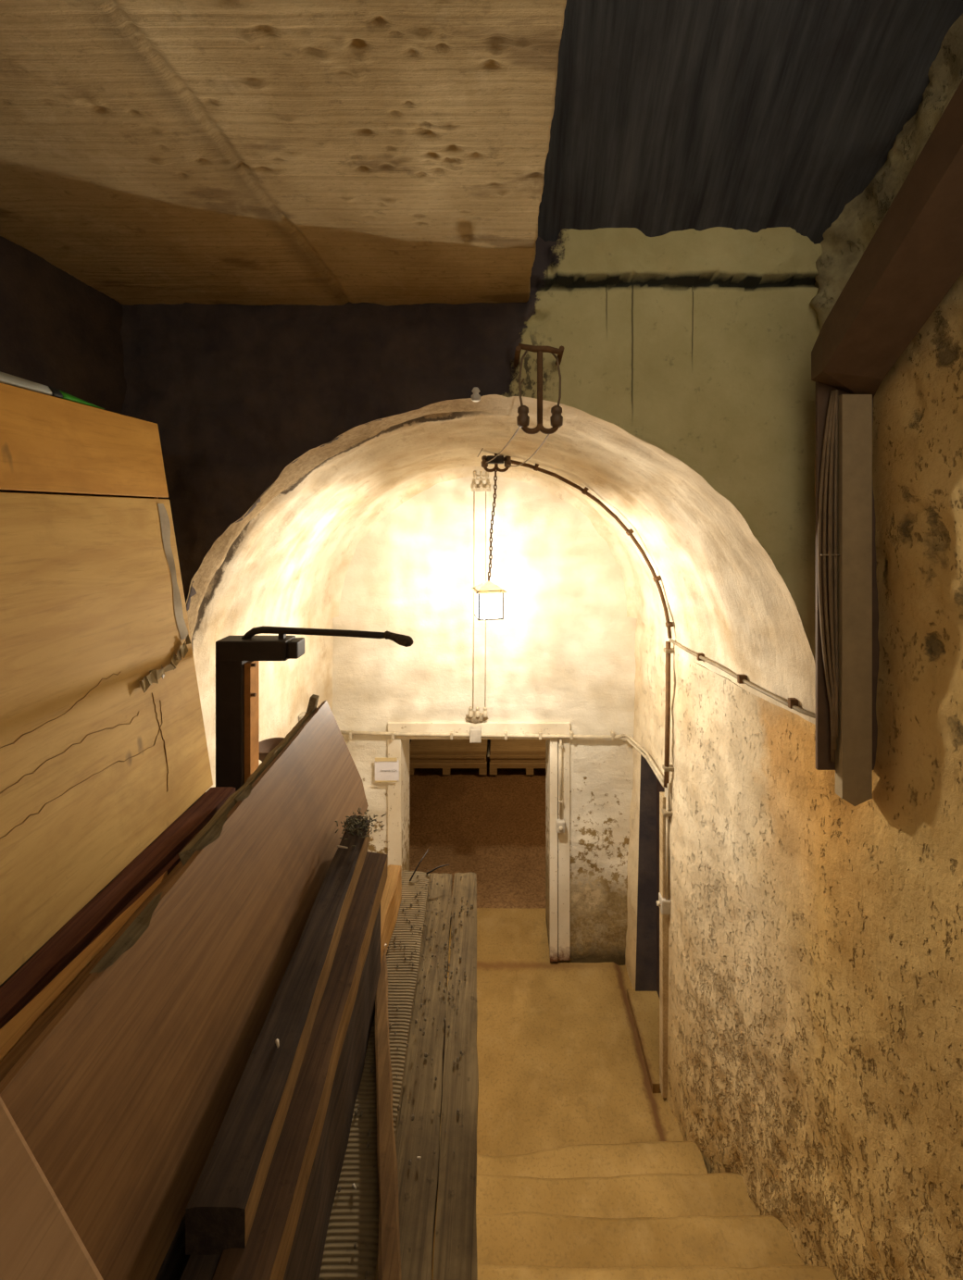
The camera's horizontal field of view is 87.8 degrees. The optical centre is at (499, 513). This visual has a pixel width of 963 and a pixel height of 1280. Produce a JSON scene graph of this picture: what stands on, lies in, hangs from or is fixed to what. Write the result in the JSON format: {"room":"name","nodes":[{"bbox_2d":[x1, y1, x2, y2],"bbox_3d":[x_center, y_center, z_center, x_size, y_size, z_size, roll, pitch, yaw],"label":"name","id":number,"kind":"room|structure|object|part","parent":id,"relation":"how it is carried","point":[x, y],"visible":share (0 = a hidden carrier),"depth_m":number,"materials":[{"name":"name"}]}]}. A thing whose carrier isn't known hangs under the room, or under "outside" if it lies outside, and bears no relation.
{"room":"cellar stairway","nodes":[
{"label":"cellar stairway","id":0,"kind":"room"},
{"bbox_2d":[0,236,126,413],"bbox_3d":[-1.641,0.485,0.765,0.058,2.950,2.930,0,0,0],"label":"wall","id":1,"kind":"structure","parent":0,"point":[58,331],"depth_m":1.85,"materials":[{"name":"black paint"}]},
{"bbox_2d":[199,618,333,792],"bbox_3d":[-1.473,2.460,3.269,0.056,3.100,2.303,0,0,-1],"label":"wall","id":2,"kind":"structure","parent":0,"point":[286,688],"depth_m":3.49,"materials":[{"name":"paint"}]},
{"bbox_2d":[259,737,284,761],"bbox_3d":[-1.367,1.397,2.920,0.265,0.095,0.200,0,0,0],"label":"bowl","id":3,"kind":"object","parent":2,"relation":"attached to","point":[266,746],"visible":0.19,"depth_m":2.98,"materials":[{"name":"brown wood"}]},
{"bbox_2d":[298,711,306,721],"bbox_3d":[-1.462,1.699,3.530,0.066,0.399,1.664,0,0,-1],"label":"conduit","id":4,"kind":"object","parent":2,"relation":"attached to","point":[302,714],"visible":0.15,"depth_m":3.71,"materials":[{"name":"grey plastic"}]},
{"bbox_2d":[0,0,566,306],"bbox_3d":[-0.788,-2.067,0.795,1.824,2.346,2.790,0,0,0],"label":"ceiling slab","id":5,"kind":"structure","parent":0,"point":[386,153],"depth_m":1.22,"materials":[{"name":"concrete"}]},
{"bbox_2d":[431,1112,441,1279],"bbox_3d":[-0.910,2.860,0.875,1.500,2.200,3.150,0,0,0],"label":"floor","id":6,"kind":"structure","parent":0,"point":[441,1112],"depth_m":1.22,"materials":[{"name":"concrete"}]},
{"bbox_2d":[215,625,413,791],"bbox_3d":[-0.803,1.128,2.200,0.844,1.265,0.110,0,0,0],"label":"pump","id":7,"kind":"object","parent":6,"relation":"on","point":[238,658],"visible":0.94,"depth_m":2.15,"materials":[{"name":"black metal"}]},
{"bbox_3d":[-1.167,1.155,2.200,0.115,1.210,0.100,0,0,0],"label":"post","id":8,"kind":"part","parent":7,"relation":"part of","materials":[{"name":"black metal"}]},
{"bbox_2d":[441,987,447,1096],"bbox_3d":[-0.875,1.577,1.550,1.410,0.365,0.120,0,0,0],"label":"beam","id":9,"kind":"structure","parent":6,"relation":"on","point":[446,987],"depth_m":1.52,"materials":[{"name":"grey wood"}]},
{"bbox_2d":[433,871,478,1279],"bbox_3d":[-0.095,1.378,1.172,0.089,0.040,1.450,0,0,-3],"label":"plank","id":10,"kind":"object","parent":9,"relation":"on","point":[454,1257],"visible":1,"depth_m":1.14,"materials":[{"name":"grey wood"}]},
{"bbox_2d":[337,867,474,1279],"bbox_3d":[-0.227,1.338,1.353,0.271,0.041,1.039,0,0,0],"label":"debris","id":11,"kind":"object","parent":10,"relation":"on","point":[436,913],"visible":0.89,"depth_m":1.38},
{"bbox_3d":[-0.875,1.577,0.550,1.410,0.365,0.120,0,0,0],"label":"beam","id":12,"kind":"structure","parent":6,"relation":"on","visible":0},
{"bbox_2d":[0,870,167,1061],"bbox_3d":[-0.891,1.162,0.852,0.086,0.468,0.905,0,0,0],"label":"batten","id":13,"kind":"object","parent":12,"relation":"on","point":[21,1023],"visible":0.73,"depth_m":0.98,"materials":[{"name":"orange wood"}]},
{"bbox_2d":[0,792,205,987],"bbox_3d":[-1.300,1.181,1.120,0.560,0.427,1.240,0,0,0],"label":"timber","id":14,"kind":"object","parent":12,"relation":"on","point":[30,958],"visible":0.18,"depth_m":1.22,"materials":[{"name":"brown wood"}]},
{"bbox_2d":[0,382,212,985],"bbox_3d":[-1.244,0.322,1.090,0.446,1.286,1.380,0,0,0],"label":"wooden panel","id":15,"kind":"object","parent":14,"relation":"on","point":[94,766],"visible":1,"depth_m":1.32,"materials":[{"name":"brown wood"}]},
{"bbox_2d":[0,371,104,409],"bbox_3d":[-1.321,-0.345,1.224,0.198,0.044,0.648,0,0,0],"label":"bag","id":16,"kind":"object","parent":15,"relation":"on","point":[6,379],"visible":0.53,"depth_m":1.33,"materials":[{"name":"white plastic"}]},
{"bbox_2d":[138,503,191,693],"bbox_3d":[-1.119,0.251,1.624,0.106,0.573,0.256,0,0,0],"label":"tape","id":17,"kind":"object","parent":15,"relation":"attached to","point":[155,675],"visible":1,"depth_m":1.72,"materials":[{"name":"grey plastic"}]},
{"bbox_2d":[20,829,201,1010],"bbox_3d":[-0.928,1.184,1.055,0.028,0.424,1.311,0,0,2],"label":"beam","id":18,"kind":"structure","parent":12,"relation":"on","point":[175,861],"depth_m":1.30,"materials":[{"name":"brown wood"}]},
{"bbox_2d":[0,786,235,1029],"bbox_3d":[-0.975,1.178,1.079,0.090,0.437,1.357,0,0,0],"label":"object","id":19,"kind":"structure","parent":12,"relation":"on","point":[69,940],"depth_m":1.22,"materials":[{"name":"brown wood"}]},
{"bbox_2d":[154,1213,190,1279],"bbox_3d":[-0.546,1.201,1.055,0.188,0.386,1.210,0,0,0],"label":"timber","id":20,"kind":"object","parent":12,"relation":"on","point":[173,1265],"visible":0.02,"depth_m":0.70,"materials":[{"name":"brown wood"}]},
{"bbox_2d":[0,700,368,1279],"bbox_3d":[-0.538,0.833,1.002,0.170,0.358,1.505,0,0,0],"label":"board","id":21,"kind":"object","parent":20,"relation":"on","point":[121,1102],"visible":0.87,"depth_m":0.79,"materials":[{"name":"brown wood"}]},
{"bbox_2d":[0,1095,103,1279],"bbox_3d":[-0.550,0.619,0.209,0.557,0.022,0.746,0,0,-15],"label":"panel","id":22,"kind":"object","parent":21,"relation":"on","point":[39,1240],"visible":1,"depth_m":0.43,"materials":[{"name":"brown wood"}]},
{"bbox_2d":[88,892,161,973],"bbox_3d":[-0.569,0.650,0.776,0.022,0.014,0.148,0,0,-2],"label":"flake","id":23,"kind":"object","parent":21,"relation":"on","point":[140,925],"visible":1,"depth_m":0.77,"materials":[{"name":"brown wood"}]},
{"bbox_2d":[193,814,227,850],"bbox_3d":[-0.579,0.649,1.012,0.020,0.012,0.112,0,0,-2],"label":"flake","id":24,"kind":"object","parent":21,"relation":"on","point":[216,830],"visible":1,"depth_m":1.01,"materials":[{"name":"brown wood"}]},
{"bbox_2d":[235,784,252,800],"bbox_3d":[-0.587,0.646,1.152,0.017,0.008,0.067,0,0,0],"label":"flake","id":25,"kind":"object","parent":21,"relation":"on","point":[246,792],"visible":1,"depth_m":1.15,"materials":[{"name":"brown wood"}]},
{"bbox_2d":[178,708,316,865],"bbox_3d":[-0.564,0.835,1.345,0.176,0.361,0.730,0,0,0],"label":"board","id":26,"kind":"object","parent":20,"relation":"on","point":[188,851],"visible":0.09,"depth_m":1.18,"materials":[{"name":"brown wood"}]},
{"bbox_2d":[306,694,319,711],"bbox_3d":[-0.636,0.654,1.695,0.039,0.075,0.030,0,0,0],"label":"wood block","id":27,"kind":"object","parent":26,"relation":"on","point":[314,699],"visible":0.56,"depth_m":1.68,"materials":[{"name":"brown wood"}]},
{"bbox_2d":[180,1255,221,1279],"bbox_3d":[-0.397,1.185,0.913,0.045,0.420,0.982,0,0,-1],"label":"timber","id":28,"kind":"object","parent":12,"relation":"on","point":[198,1267],"visible":0.02,"depth_m":0.65,"materials":[{"name":"brown wood"}]},
{"bbox_2d":[185,814,369,1255],"bbox_3d":[-0.394,0.944,1.083,0.079,0.074,0.848,0,0,-2],"label":"beam","id":29,"kind":"structure","parent":28,"relation":"on","point":[220,1211],"depth_m":0.80,"materials":[{"name":"brown wood"}]},
{"bbox_2d":[274,1038,279,1047],"bbox_3d":[-0.382,0.912,0.860,0.006,0.007,0.015,0,0,-36],"label":"splinter","id":30,"kind":"object","parent":29,"relation":"on","point":[277,1039],"visible":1,"depth_m":0.86,"materials":[{"name":"beige wood"}]},
{"bbox_2d":[334,807,385,846],"bbox_3d":[-0.405,0.893,1.444,0.148,0.032,0.136,0,0,40],"label":"moss","id":31,"kind":"object","parent":29,"relation":"on","point":[352,820],"visible":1,"depth_m":1.44,"materials":[{"name":"green plant"}]},
{"bbox_2d":[283,904,380,1279],"bbox_3d":[-0.344,1.215,0.910,0.058,0.360,1.003,0,0,-2],"label":"timber","id":32,"kind":"object","parent":12,"relation":"on","point":[304,1260],"visible":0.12,"depth_m":0.98,"materials":[{"name":"brown wood"}]},
{"bbox_2d":[212,851,386,1279],"bbox_3d":[-0.340,1.004,0.923,0.076,0.066,1.039,0,0,-2],"label":"wooden plank","id":33,"kind":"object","parent":32,"relation":"on","point":[265,1256],"depth_m":0.82,"materials":[{"name":"brown wood"}]},
{"bbox_2d":[318,869,430,1279],"bbox_3d":[-0.282,1.360,1.155,0.113,0.071,1.415,0,0,-2],"label":"board","id":34,"kind":"object","parent":12,"relation":"on","point":[354,1217],"visible":0.73,"depth_m":1.09,"materials":[{"name":"grey wood"}]},
{"bbox_2d":[374,945,401,1279],"bbox_3d":[-0.241,1.309,1.050,0.041,0.042,0.983,0,0,-15],"label":"batten","id":35,"kind":"object","parent":34,"relation":"on","point":[389,1257],"visible":0.88,"depth_m":1.02,"materials":[{"name":"wood"}]},
{"bbox_2d":[380,864,401,962],"bbox_3d":[-0.362,1.268,1.535,0.052,0.121,0.370,0,0,0],"label":"timber","id":36,"kind":"object","parent":34,"relation":"on","point":[391,895],"visible":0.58,"depth_m":1.58,"materials":[{"name":"orange wood"}]},
{"bbox_2d":[409,849,428,881],"bbox_3d":[-0.298,1.302,1.852,0.006,0.047,0.119,0,0,27],"label":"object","id":37,"kind":"object","parent":34,"relation":"on","point":[428,850],"visible":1,"depth_m":1.84,"materials":[{"name":"black wood"}]},
{"bbox_2d":[425,864,447,874],"bbox_3d":[-0.231,1.318,1.855,0.090,0.015,0.006,0,0,-27],"label":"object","id":38,"kind":"object","parent":34,"relation":"on","point":[430,871],"visible":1,"depth_m":1.85,"materials":[{"name":"black wood"}]},
{"bbox_2d":[395,872,452,1279],"bbox_3d":[-0.184,1.380,1.170,0.100,0.042,1.447,0,0,-3],"label":"plank","id":39,"kind":"object","parent":12,"relation":"on","point":[417,1182],"visible":0.9,"depth_m":1.16,"materials":[{"name":"grey wood"}]},
{"bbox_3d":[-0.803,1.192,1.125,0.077,0.404,1.250,0,0,0],"label":"timber","id":40,"kind":"object","parent":12,"relation":"on","visible":0},
{"bbox_2d":[0,860,183,1081],"bbox_3d":[-0.797,0.940,1.112,0.099,0.101,1.376,0,0,-1],"label":"wooden pole","id":41,"kind":"object","parent":40,"relation":"on","point":[25,1042],"visible":0.11,"depth_m":0.93,"materials":[{"name":"brown wood"}]},
{"bbox_2d":[409,739,489,757],"bbox_3d":[0.000,2.685,6.490,6.100,2.950,3.320,0,0,0],"label":"wall","id":42,"kind":"structure","parent":0,"point":[488,740],"depth_m":8.15,"materials":[{"name":"paint"}]},
{"bbox_2d":[120,226,821,664],"bbox_3d":[-0.055,0.380,2.142,3.211,3.160,0.092,0,0,1],"label":"wall","id":43,"kind":"structure","parent":0,"point":[697,345],"depth_m":2.13,"materials":[{"name":"paint"}]},
{"bbox_2d":[471,386,480,401],"bbox_3d":[-0.100,-0.493,2.100,0.040,0.056,0.100,0,0,0],"label":"insulator","id":44,"kind":"object","parent":43,"relation":"attached to","point":[475,397],"visible":1,"depth_m":2.06,"materials":[{"name":"white ceramic"}]},
{"bbox_2d":[512,343,564,434],"bbox_3d":[0.158,-0.495,2.063,0.202,0.360,0.216,0,0,0],"label":"hook","id":45,"kind":"object","parent":43,"relation":"attached to","point":[522,419],"visible":0.99,"depth_m":1.97,"materials":[{"name":"metal"}]},
{"bbox_2d":[476,378,548,466],"bbox_3d":[0.068,-0.415,2.620,0.193,0.296,1.317,0,0,-11],"label":"overhead wire","id":46,"kind":"object","parent":45,"relation":"attached to","point":[523,379],"visible":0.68,"depth_m":2.39,"materials":[{"name":"grey metal"}]},
{"bbox_3d":[0.125,-0.335,1.980,0.088,0.041,0.023,0,0,0],"label":"hook arm","id":47,"kind":"part","parent":45,"relation":"part of","materials":[{"name":"metal"}]},
{"bbox_3d":[0.158,-0.497,1.980,0.024,0.286,0.024,0,0,0],"label":"stem","id":48,"kind":"part","parent":45,"relation":"part of","materials":[{"name":"metal"}]},
{"bbox_3d":[0.191,-0.335,1.980,0.088,0.041,0.023,0,0,0],"label":"hook arm","id":49,"kind":"part","parent":45,"relation":"part of","materials":[{"name":"metal"}]},
{"bbox_2d":[313,476,642,965],"bbox_3d":[-0.150,1.635,4.608,3.200,4.750,0.444,0,0,0],"label":"wall","id":50,"kind":"structure","parent":0,"point":[562,649],"depth_m":4.41,"materials":[{"name":"white paint"}]},
{"bbox_2d":[469,726,481,742],"bbox_3d":[-0.212,1.917,4.340,0.100,0.115,0.070,0,0,0],"label":"junction box","id":51,"kind":"object","parent":50,"relation":"attached to","point":[475,732],"visible":1,"depth_m":4.30,"materials":[{"name":"grey plastic"}]},
{"bbox_2d":[464,706,487,723],"bbox_3d":[-0.208,1.766,4.400,0.215,0.162,0.127,0,0,0],"label":"insulator","id":52,"kind":"object","parent":50,"relation":"attached to","point":[474,717],"visible":1,"depth_m":4.36,"materials":[{"name":"white ceramic"}]},
{"bbox_2d":[387,721,570,961],"bbox_3d":[-0.185,2.885,4.411,1.600,2.090,0.058,0,0,0],"label":"door frame","id":53,"kind":"structure","parent":50,"relation":"in","point":[394,746],"depth_m":4.38,"materials":[{"name":"white paint"}]},
{"bbox_2d":[374,758,398,782],"bbox_3d":[-0.990,2.235,4.365,0.210,0.214,0.014,0,0,0],"label":"paper notice","id":54,"kind":"object","parent":53,"relation":"attached to","point":[386,769],"visible":1,"depth_m":4.37,"materials":[{"name":"grey"}]},
{"bbox_2d":[555,818,564,832],"bbox_3d":[0.527,2.725,4.354,0.075,0.100,0.081,0,0,0],"label":"light switch","id":55,"kind":"object","parent":53,"relation":"attached to","point":[559,823],"visible":1,"depth_m":4.33,"materials":[{"name":"grey plastic"}]},
{"bbox_2d":[558,738,562,819],"bbox_3d":[0.530,2.310,4.373,0.036,0.700,0.042,0,0,0],"label":"conduit","id":56,"kind":"object","parent":53,"relation":"attached to","point":[560,745],"visible":1,"depth_m":4.36,"materials":[{"name":"white plastic"}]},
{"bbox_2d":[472,491,485,708],"bbox_3d":[-0.179,0.750,4.365,0.119,1.900,0.017,0,0,0],"label":"wires","id":57,"kind":"object","parent":50,"relation":"attached to","point":[474,491],"visible":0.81,"depth_m":4.36,"materials":[{"name":"white plastic"}]},
{"bbox_2d":[471,471,490,491],"bbox_3d":[-0.165,-0.282,4.381,0.170,0.175,0.098,0,0,0],"label":"insulator","id":58,"kind":"object","parent":50,"relation":"attached to","point":[473,489],"visible":0.98,"depth_m":4.34,"materials":[{"name":"white ceramic"}]},
{"bbox_3d":[-0.165,-0.229,4.385,0.170,0.068,0.091,0,0,0],"label":"terminal rail","id":59,"kind":"part","parent":58,"relation":"part of","materials":[{"name":"white ceramic"}]},
{"bbox_2d":[339,730,623,739],"bbox_3d":[-0.166,1.927,4.365,2.508,0.077,0.060,0,0,0],"label":"conduit","id":60,"kind":"object","parent":50,"relation":"attached to","point":[351,733],"visible":0.99,"depth_m":4.34,"materials":[{"name":"white plastic"}]},
{"bbox_2d":[213,662,742,692],"bbox_3d":[0.000,2.685,4.830,6.100,2.950,0.001,0,0,0],"label":"wall","id":61,"kind":"structure","parent":0,"point":[695,663],"depth_m":4.83,"materials":[{"name":"paint"}]},
{"bbox_2d":[185,394,815,724],"bbox_3d":[-0.071,0.202,3.269,2.877,1.416,2.302,0,0,0],"label":"vault","id":62,"kind":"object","parent":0,"point":[286,564],"visible":0.9,"depth_m":2.65,"materials":[{"name":"paint"}]},
{"bbox_2d":[470,470,506,620],"bbox_3d":[-0.075,0.188,3.300,0.210,0.994,0.210,0,0,-12],"label":"hanging lantern","id":63,"kind":"object","parent":62,"relation":"hanging from","point":[487,587],"visible":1,"depth_m":3.26,"materials":[{"name":"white metal"}]},
{"bbox_3d":[-0.075,0.474,3.300,0.210,0.068,0.210,0,0,-12],"label":"lid","id":64,"kind":"part","parent":63,"relation":"part of","materials":[{"name":"metal"}]},
{"bbox_3d":[-0.075,0.596,3.300,0.165,0.179,0.165,0,0,-12],"label":"frame","id":65,"kind":"part","parent":63,"relation":"part of","materials":[{"name":"white glass"}]},
{"bbox_3d":[-0.050,0.071,3.276,0.081,0.761,0.027,0,0,45],"label":"chain","id":66,"kind":"part","parent":63,"relation":"part of","materials":[{"name":"metal"}]},
{"bbox_2d":[481,453,510,472],"bbox_3d":[-0.025,-0.365,3.250,0.196,0.190,0.070,0,0,0],"label":"bracket","id":67,"kind":"object","parent":62,"relation":"attached to","point":[499,459],"visible":0.96,"depth_m":3.23,"materials":[{"name":"metal"}]},
{"bbox_3d":[-0.062,-0.291,3.250,0.095,0.043,0.021,0,0,0],"label":"hook arm","id":68,"kind":"part","parent":67,"relation":"part of","materials":[{"name":"metal"}]},
{"bbox_3d":[0.012,-0.291,3.250,0.095,0.043,0.021,0,0,0],"label":"hook arm","id":69,"kind":"part","parent":67,"relation":"part of","materials":[{"name":"metal"}]},
{"bbox_2d":[503,457,672,638],"bbox_3d":[0.579,0.228,3.283,1.128,1.189,0.081,0,0,0],"label":"conduit","id":70,"kind":"object","parent":62,"relation":"attached to","point":[628,532],"visible":0.94,"depth_m":3.29,"materials":[{"name":"metal"}]},
{"bbox_2d":[409,757,683,1155],"bbox_3d":[0.000,3.948,4.850,6.000,0.087,6.500,0,0,0],"label":"floor","id":71,"kind":"structure","parent":0,"point":[561,1062],"depth_m":4.08,"materials":[{"name":"concrete"}]},
{"bbox_2d":[409,748,487,774],"bbox_3d":[-0.800,3.833,7.785,1.200,0.125,0.670,0,0,0],"label":"pallet","id":72,"kind":"object","parent":71,"relation":"on","point":[446,770],"visible":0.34,"depth_m":7.45,"materials":[{"name":"brown wood"}]},
{"bbox_2d":[409,742,487,766],"bbox_3d":[-0.800,3.743,7.785,1.200,0.050,0.670,0,0,0],"label":"board","id":73,"kind":"object","parent":72,"relation":"on","point":[411,764],"visible":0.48,"depth_m":7.45,"materials":[{"name":"brown wood"}]},
{"bbox_2d":[409,754,485,761],"bbox_3d":[-0.801,3.685,7.793,1.178,0.050,0.655,0,0,0],"label":"board","id":74,"kind":"object","parent":73,"relation":"on","point":[410,760],"visible":0.24,"depth_m":7.46,"materials":[{"name":"brown wood"}]},
{"bbox_2d":[409,754,484,758],"bbox_3d":[-0.812,3.627,7.785,1.176,0.050,0.670,0,0,0],"label":"board","id":75,"kind":"object","parent":74,"relation":"on","point":[411,756],"visible":0.24,"depth_m":7.45,"materials":[{"name":"brown wood"}]},
{"bbox_2d":[409,739,486,754],"bbox_3d":[-0.795,3.569,7.793,1.190,0.050,0.655,0,0,0],"label":"board","id":76,"kind":"object","parent":75,"relation":"on","point":[416,746],"visible":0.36,"depth_m":7.58,"materials":[{"name":"brown wood"}]},
{"bbox_2d":[489,766,545,774],"bbox_3d":[0.445,3.833,7.785,1.200,0.125,0.670,0,0,0],"label":"pallet","id":77,"kind":"object","parent":71,"relation":"on","point":[492,769],"visible":0.23,"depth_m":7.45,"materials":[{"name":"brown wood"}]},
{"bbox_2d":[489,758,545,766],"bbox_3d":[0.445,3.743,7.785,1.200,0.050,0.670,0,0,0],"label":"board","id":78,"kind":"object","parent":77,"relation":"on","point":[491,764],"visible":0.24,"depth_m":7.45,"materials":[{"name":"brown wood"}]},
{"bbox_2d":[490,758,545,761],"bbox_3d":[0.444,3.685,7.793,1.178,0.050,0.655,0,0,0],"label":"board","id":79,"kind":"object","parent":78,"relation":"on","point":[491,760],"visible":0.24,"depth_m":7.46,"materials":[{"name":"brown wood"}]},
{"bbox_2d":[489,739,545,758],"bbox_3d":[0.433,3.627,7.785,1.176,0.050,0.670,0,0,0],"label":"board","id":80,"kind":"object","parent":79,"relation":"on","point":[491,756],"visible":0.29,"depth_m":7.45,"materials":[{"name":"brown wood"}]},
{"bbox_2d":[490,739,545,754],"bbox_3d":[0.450,3.569,7.793,1.190,0.050,0.655,0,0,0],"label":"board","id":81,"kind":"object","parent":80,"relation":"on","point":[497,746],"visible":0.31,"depth_m":7.59,"materials":[{"name":"brown wood"}]},
{"bbox_2d":[475,1141,835,1279],"bbox_3d":[0.755,2.897,1.312,1.819,2.195,3.434,0,0,0],"label":"staircase","id":82,"kind":"structure","parent":71,"relation":"on","point":[653,1210],"depth_m":2.42,"materials":[{"name":"concrete"}]},
{"bbox_2d":[537,0,962,244],"bbox_3d":[0.920,-2.486,0.710,1.660,3.025,2.920,0,0,0],"label":"ceiling","id":83,"kind":"structure","parent":0,"point":[753,116],"depth_m":1.81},
{"bbox_2d":[624,13,962,1279],"bbox_3d":[1.394,0.385,1.865,0.256,7.250,5.162,0,0,-7],"label":"wall","id":84,"kind":"structure","parent":0,"point":[814,1013],"depth_m":1.99,"materials":[{"name":"paint"}]},
{"bbox_2d":[621,733,664,787],"bbox_3d":[1.122,1.902,3.891,0.068,0.166,0.944,0,0,-3],"label":"conduit","id":85,"kind":"object","parent":84,"relation":"attached to","point":[631,741],"visible":0.91,"depth_m":3.87,"materials":[{"name":"white plastic"}]},
{"bbox_2d":[626,988,660,1093],"bbox_3d":[1.475,3.962,3.785,0.850,0.075,0.690,0,0,0],"label":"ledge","id":86,"kind":"structure","parent":84,"relation":"attached to","point":[643,1005],"depth_m":3.83,"materials":[{"name":"concrete"}]},
{"bbox_2d":[634,751,656,991],"bbox_3d":[1.505,2.950,3.785,0.790,2.060,0.650,0,0,0],"label":"door","id":87,"kind":"structure","parent":84,"relation":"attached to","point":[645,975],"depth_m":4.11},
{"bbox_2d":[656,777,664,997],"bbox_3d":[1.305,2.920,3.895,0.040,2.000,0.430,0,0,0],"label":"door frame","id":88,"kind":"structure","parent":84,"relation":"in","point":[659,789],"depth_m":4.07,"materials":[{"name":"beige wood"}]},
{"bbox_2d":[658,792,668,1097],"bbox_3d":[1.123,2.940,3.418,0.045,2.040,0.067,0,0,0],"label":"trim","id":89,"kind":"structure","parent":84,"relation":"attached to","point":[663,918],"depth_m":3.38,"materials":[{"name":"beige wood"}]},
{"bbox_2d":[656,892,671,914],"bbox_3d":[1.116,2.655,3.405,0.095,0.100,0.080,0,0,0],"label":"light switch","id":90,"kind":"object","parent":84,"relation":"attached to","point":[664,906],"visible":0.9,"depth_m":3.37,"materials":[{"name":"grey plastic"}]},
{"bbox_2d":[661,641,674,900],"bbox_3d":[1.143,1.745,3.378,0.096,1.770,0.086,0,0,0],"label":"conduit","id":91,"kind":"object","parent":84,"relation":"attached to","point":[666,767],"visible":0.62,"depth_m":3.35,"materials":[{"name":"metal"}]},
{"bbox_2d":[669,638,815,718],"bbox_3d":[1.257,0.857,2.663,0.094,0.050,1.376,0,0,-12],"label":"conduit","id":92,"kind":"object","parent":84,"relation":"attached to","point":[792,702],"visible":0.73,"depth_m":2.53,"materials":[{"name":"metal"}]},
{"bbox_2d":[815,381,879,806],"bbox_3d":[1.371,0.295,1.955,0.258,1.670,0.060,0,0,0],"label":"wooden plank","id":93,"kind":"object","parent":84,"relation":"attached to","point":[847,647],"visible":0.97,"depth_m":1.93,"materials":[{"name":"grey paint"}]},
{"bbox_2d":[810,78,962,398],"bbox_3d":[1.335,-1.430,0.792,0.270,1.980,2.385,0,0,0],"label":"beam","id":94,"kind":"structure","parent":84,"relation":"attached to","point":[913,257],"depth_m":1.58,"materials":[{"name":"brown paint"}]}
]}

